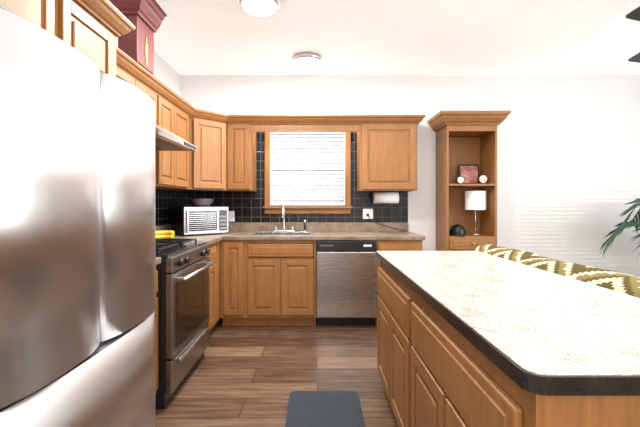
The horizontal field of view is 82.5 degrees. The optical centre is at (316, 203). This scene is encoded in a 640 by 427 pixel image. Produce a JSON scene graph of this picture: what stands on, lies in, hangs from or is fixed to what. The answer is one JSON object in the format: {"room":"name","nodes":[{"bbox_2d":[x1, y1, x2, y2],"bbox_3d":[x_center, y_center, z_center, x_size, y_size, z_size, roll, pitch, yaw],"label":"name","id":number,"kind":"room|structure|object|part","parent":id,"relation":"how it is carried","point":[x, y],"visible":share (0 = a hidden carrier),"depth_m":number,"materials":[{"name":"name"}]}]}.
{"room":"kitchen","nodes":[
{"label":"kitchen","id":0,"kind":"room"},
{"bbox_2d":[116,37,180,225],"bbox_3d":[-1.636,-0.129,0.810,0.128,2.720,7.060,0,0,0],"label":"wall","id":1,"kind":"structure","parent":0,"point":[166,73],"depth_m":3.79,"materials":[{"name":"white paint"}]},
{"bbox_2d":[0,0,63,40],"bbox_3d":[-1.330,-0.788,1.224,0.500,0.436,0.609,0,0,0],"label":"upper cabinet","id":2,"kind":"object","parent":1,"relation":"attached to","point":[48,15],"depth_m":1.45,"materials":[{"name":"brown wood"}]},
{"bbox_2d":[64,0,123,80],"bbox_3d":[-1.330,-0.788,1.764,0.500,0.436,0.471,0,0,0],"label":"upper cabinet","id":3,"kind":"object","parent":1,"relation":"attached to","point":[91,27],"depth_m":1.79,"materials":[{"name":"brown wood"}]},
{"bbox_2d":[124,56,143,92],"bbox_3d":[-1.409,-0.748,2.272,0.340,0.376,0.545,0,0,0],"label":"upper cabinet","id":4,"kind":"object","parent":1,"relation":"attached to","point":[133,74],"depth_m":2.44,"materials":[{"name":"brown wood"}]},
{"bbox_2d":[109,0,166,74],"bbox_3d":[-1.246,-1.161,2.493,0.297,0.445,0.355,0,0,0],"label":"vase","id":5,"kind":"object","parent":4,"relation":"on","point":[145,18],"visible":0.9,"depth_m":2.43,"materials":[{"name":"red ceramic"}]},
{"bbox_2d":[144,72,159,125],"bbox_3d":[-1.409,-0.748,2.640,0.340,0.376,0.400,0,0,0],"label":"upper cabinet","id":6,"kind":"object","parent":1,"relation":"attached to","point":[151,85],"depth_m":2.75,"materials":[{"name":"brown wood"}]},
{"bbox_2d":[155,84,171,187],"bbox_3d":[-1.409,-0.539,3.032,0.340,0.792,0.385,0,0,0],"label":"upper cabinet","id":7,"kind":"object","parent":1,"relation":"attached to","point":[163,159],"depth_m":2.97,"materials":[{"name":"brown wood"}]},
{"bbox_2d":[155,124,196,150],"bbox_3d":[-1.252,-0.481,2.490,0.651,0.151,0.696,0,0,0],"label":"range hood","id":8,"kind":"object","parent":1,"relation":"attached to","point":[166,140],"visible":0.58,"depth_m":2.50,"materials":[{"name":"silver metal"}]},
{"bbox_2d":[155,92,199,191],"bbox_3d":[-1.378,-0.539,3.383,0.403,0.792,0.537,0,0,0],"label":"upper cabinet","id":9,"kind":"object","parent":1,"relation":"attached to","point":[185,118],"depth_m":3.45,"materials":[{"name":"brown wood"}]},
{"bbox_2d":[155,318,397,426],"bbox_3d":[1.510,1.281,0.810,6.420,0.100,7.060,0,0,0],"label":"floor","id":10,"kind":"structure","parent":0,"point":[247,376],"depth_m":2.62,"materials":[{"name":"brown wood"}]},
{"bbox_2d":[0,3,154,426],"bbox_3d":[-1.175,0.344,1.415,0.750,1.775,0.966,0,0,0],"label":"refrigerator","id":11,"kind":"object","parent":10,"relation":"on","point":[77,238],"visible":1,"depth_m":1.19,"materials":[{"name":"grey metal"}]},
{"bbox_2d":[155,238,214,408],"bbox_3d":[-1.188,0.731,2.577,0.760,1.000,0.774,0,0,0],"label":"gas range","id":12,"kind":"object","parent":10,"relation":"on","point":[183,301],"visible":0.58,"depth_m":2.35,"materials":[{"name":"silver metal"}]},
{"bbox_2d":[155,241,220,393],"bbox_3d":[-1.252,0.794,3.067,0.633,0.873,2.284,0,0,0],"label":"base cabinet","id":13,"kind":"object","parent":10,"relation":"on","point":[215,290],"visible":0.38,"depth_m":3.29,"materials":[{"name":"brown wood"}]},
{"bbox_2d":[155,257,160,264],"bbox_3d":[-1.250,0.284,2.056,0.639,0.143,0.262,0,0,0],"label":"countertop","id":14,"kind":"structure","parent":13,"relation":"on","point":[157,259],"depth_m":2.14,"materials":[{"name":"stone"}]},
{"bbox_2d":[155,225,224,244],"bbox_3d":[-1.240,0.284,3.272,0.660,0.143,0.607,0,0,0],"label":"countertop","id":15,"kind":"structure","parent":13,"relation":"on","point":[211,238],"depth_m":3.56,"materials":[{"name":"stone"}]},
{"bbox_2d":[155,230,174,238],"bbox_3d":[-1.384,0.278,3.284,0.194,0.073,0.151,0,0,0],"label":"bananas","id":16,"kind":"object","parent":15,"relation":"on","point":[166,234],"visible":0.79,"depth_m":3.29,"materials":[{"name":"yellow food"}]},
{"bbox_2d":[166,222,425,239],"bbox_3d":[-0.249,0.284,3.892,2.639,0.143,0.634,0,0,0],"label":"countertop","id":17,"kind":"structure","parent":13,"relation":"on","point":[334,231],"depth_m":4.19,"materials":[{"name":"stone"}]},
{"bbox_2d":[171,207,227,235],"bbox_3d":[-1.231,0.172,3.850,0.470,0.285,0.400,0,0,-40],"label":"microwave","id":18,"kind":"object","parent":17,"relation":"on","point":[186,221],"visible":0.98,"depth_m":3.70,"materials":[{"name":"white plastic"}]},
{"bbox_2d":[190,199,213,206],"bbox_3d":[-1.221,-0.012,3.885,0.248,0.080,0.248,0,0,0],"label":"bowl","id":19,"kind":"object","parent":18,"relation":"on","point":[201,202],"visible":1,"depth_m":3.81,"materials":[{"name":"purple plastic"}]},
{"bbox_2d":[248,231,313,243],"bbox_3d":[-0.360,0.401,3.895,0.654,0.181,0.504,0,0,0],"label":"stainless steel sink","id":20,"kind":"object","parent":17,"relation":"in","point":[273,233],"visible":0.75,"depth_m":4.07,"materials":[{"name":"silver metal"}]},
{"bbox_2d":[273,206,306,231],"bbox_3d":[-0.303,0.164,4.037,0.373,0.291,0.196,0,0,0],"label":"kitchen faucet","id":21,"kind":"object","parent":17,"relation":"on","point":[284,225],"visible":1,"depth_m":4.09,"materials":[{"name":"silver metal"}]},
{"bbox_2d":[221,240,421,325],"bbox_3d":[0.045,0.794,3.902,2.000,0.873,0.613,0,0,0],"label":"base cabinet","id":22,"kind":"object","parent":10,"relation":"on","point":[268,284],"visible":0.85,"depth_m":3.60,"materials":[{"name":"brown wood"}]},
{"bbox_2d":[285,391,364,426],"bbox_3d":[0.045,1.224,1.988,0.440,0.014,0.775,0,0,0],"label":"rug","id":23,"kind":"object","parent":10,"relation":"on","point":[324,409],"visible":0.86,"depth_m":2.16,"materials":[{"name":"grey fabric"}]},
{"bbox_2d":[316,240,375,324],"bbox_3d":[0.290,0.797,3.873,0.596,0.868,0.574,0,0,0],"label":"dishwasher","id":24,"kind":"object","parent":10,"relation":"on","point":[345,282],"visible":0.83,"depth_m":3.59,"materials":[{"name":"grey metal"}]},
{"bbox_2d":[377,261,404,426],"bbox_3d":[0.728,0.794,2.011,0.664,0.872,0.857,0,0,0],"label":"base cabinet","id":25,"kind":"object","parent":10,"relation":"on","point":[390,288],"depth_m":1.95,"materials":[{"name":"brown wood"}]},
{"bbox_2d":[427,111,510,250],"bbox_3d":[1.635,0.136,3.986,0.719,2.191,0.462,0,0,0],"label":"tall cabinet","id":26,"kind":"object","parent":10,"relation":"on","point":[466,137],"depth_m":3.98,"materials":[{"name":"brown wood"}]},
{"bbox_3d":[1.515,0.280,3.951,0.219,0.118,0.268,0,0,0],"label":"baseball cap","id":27,"kind":"part","parent":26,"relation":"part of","materials":[{"name":"black fabric"}]},
{"bbox_2d":[458,164,479,183],"bbox_3d":[1.715,-0.332,4.131,0.230,0.234,0.078,0,0,0],"label":"framed picture","id":28,"kind":"object","parent":26,"relation":"on","point":[469,173],"visible":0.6,"depth_m":4.11,"materials":[{"name":"paper"}]},
{"bbox_2d":[456,175,487,183],"bbox_3d":[1.699,-0.269,4.008,0.335,0.106,0.040,0,0,5],"label":"candle holders","id":29,"kind":"object","parent":26,"relation":"on","point":[482,179],"visible":0.98,"depth_m":3.98,"materials":[{"name":"white ceramic"}]},
{"bbox_2d":[465,191,485,234],"bbox_3d":[1.745,0.099,4.020,0.216,0.480,0.216,0,0,0],"label":"table lamp","id":30,"kind":"object","parent":26,"relation":"on","point":[475,200],"visible":0.98,"depth_m":3.93,"materials":[{"name":"white fabric"}]},
{"bbox_2d":[405,284,639,426],"bbox_3d":[0.728,0.794,1.142,0.664,0.872,0.883,0,0,0],"label":"base cabinet","id":31,"kind":"object","parent":10,"relation":"on","point":[435,368],"depth_m":0.98,"materials":[{"name":"brown wood"}]},
{"bbox_2d":[375,251,639,395],"bbox_3d":[0.740,0.336,1.570,0.700,0.040,1.800,0,0,0],"label":"countertop","id":32,"kind":"structure","parent":31,"relation":"on","point":[534,330],"depth_m":1.02,"materials":[{"name":"white stone"}]},
{"bbox_2d":[600,198,639,258],"bbox_3d":[3.532,0.583,3.207,1.636,1.297,1.636,0,0,0],"label":"palm plant","id":33,"kind":"object","parent":10,"relation":"on","point":[622,227],"visible":1,"depth_m":3.52,"materials":[{"name":"green plant"}]},
{"bbox_3d":[1.635,0.771,1.430,1.000,0.920,2.460,0,0,0],"label":"sofa","id":34,"kind":"object","parent":10,"relation":"on","visible":0},
{"bbox_2d":[473,244,639,297],"bbox_3d":[1.255,0.431,1.565,0.288,0.288,2.230,0,0,0],"label":"throw blanket","id":35,"kind":"object","parent":34,"relation":"on","point":[624,283],"visible":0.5,"depth_m":1.69,"materials":[{"name":"multicoloured fabric"}]},
{"bbox_2d":[154,0,639,74],"bbox_3d":[1.510,-1.539,0.810,6.420,0.100,7.060,0,0,0],"label":"ceiling","id":36,"kind":"structure","parent":0,"point":[435,37],"depth_m":3.26,"materials":[{"name":"white paint"}]},
{"bbox_2d":[238,0,279,15],"bbox_3d":[-0.420,-1.449,2.655,0.300,0.080,0.300,0,0,0],"label":"ceiling light","id":37,"kind":"object","parent":36,"relation":"attached to","point":[261,7],"visible":1,"depth_m":2.63,"materials":[{"name":"white glass"}]},
{"bbox_2d":[292,52,321,67],"bbox_3d":[-0.100,-1.449,3.720,0.300,0.080,0.300,0,0,0],"label":"ceiling light","id":38,"kind":"object","parent":36,"relation":"attached to","point":[307,59],"visible":1,"depth_m":3.63,"materials":[{"name":"white glass"}]},
{"bbox_2d":[625,6,639,62],"bbox_3d":[2.547,-1.314,2.589,1.130,0.350,1.091,0,0,0],"label":"ceiling fan","id":39,"kind":"object","parent":36,"relation":"hanging from","point":[634,14],"visible":1,"depth_m":2.36,"materials":[{"name":"grey"}]},
{"bbox_2d":[180,75,639,276],"bbox_3d":[1.510,-0.129,4.276,6.420,2.720,0.128,0,0,0],"label":"wall","id":40,"kind":"structure","parent":0,"point":[568,167],"depth_m":4.22,"materials":[{"name":"white paint"}]},
{"bbox_2d":[200,110,231,191],"bbox_3d":[-1.241,-0.539,3.905,0.678,0.792,0.609,0,0,0],"label":"upper cabinet","id":41,"kind":"object","parent":40,"relation":"attached to","point":[222,158],"depth_m":3.77,"materials":[{"name":"brown wood"}]},
{"bbox_2d":[229,211,234,220],"bbox_3d":[-0.968,0.137,4.184,0.057,0.103,0.053,0,0,0],"label":"outlet","id":42,"kind":"object","parent":40,"relation":"attached to","point":[231,213],"depth_m":4.20,"materials":[{"name":"white plastic"}]},
{"bbox_2d":[232,115,255,191],"bbox_3d":[-0.855,-0.539,4.014,0.311,0.792,0.393,0,0,0],"label":"upper cabinet","id":43,"kind":"object","parent":40,"relation":"attached to","point":[243,126],"depth_m":3.88,"materials":[{"name":"brown wood"}]},
{"bbox_2d":[263,132,352,213],"bbox_3d":[-0.107,-0.405,4.250,1.029,1.032,0.176,0,0,0],"label":"kitchen window","id":44,"kind":"structure","parent":40,"relation":"in","point":[343,170],"depth_m":4.24,"materials":[{"name":"white plastic"}]},
{"bbox_2d":[363,209,406,230],"bbox_3d":[0.775,0.182,4.184,0.490,0.239,0.053,0,0,0],"label":"outlet","id":45,"kind":"object","parent":40,"relation":"attached to","point":[367,213],"depth_m":4.20,"materials":[{"name":"white plastic"}]},
{"bbox_2d":[356,116,419,191],"bbox_3d":[0.766,-0.539,4.045,0.610,0.792,0.330,0,0,0],"label":"upper cabinet","id":46,"kind":"object","parent":40,"relation":"attached to","point":[386,145],"depth_m":3.88,"materials":[{"name":"brown wood"}]},
{"bbox_2d":[372,191,399,202],"bbox_3d":[0.770,-0.075,4.080,0.308,0.136,0.124,0,0,0],"label":"paper towel holder","id":47,"kind":"object","parent":46,"relation":"attached to","point":[385,197],"visible":1,"depth_m":4.03,"materials":[{"name":"white paper"}]},
{"label":"outside","id":48,"kind":"structure","parent":0,"visible":0},
{"bbox_2d":[275,137,339,200],"bbox_3d":[-0.107,-0.422,4.590,2.065,2.075,0.001,0,0,0],"label":"sky","id":49,"kind":"structure","parent":48,"point":[307,166],"depth_m":4.59,"materials":[{"name":"white"}]}
]}

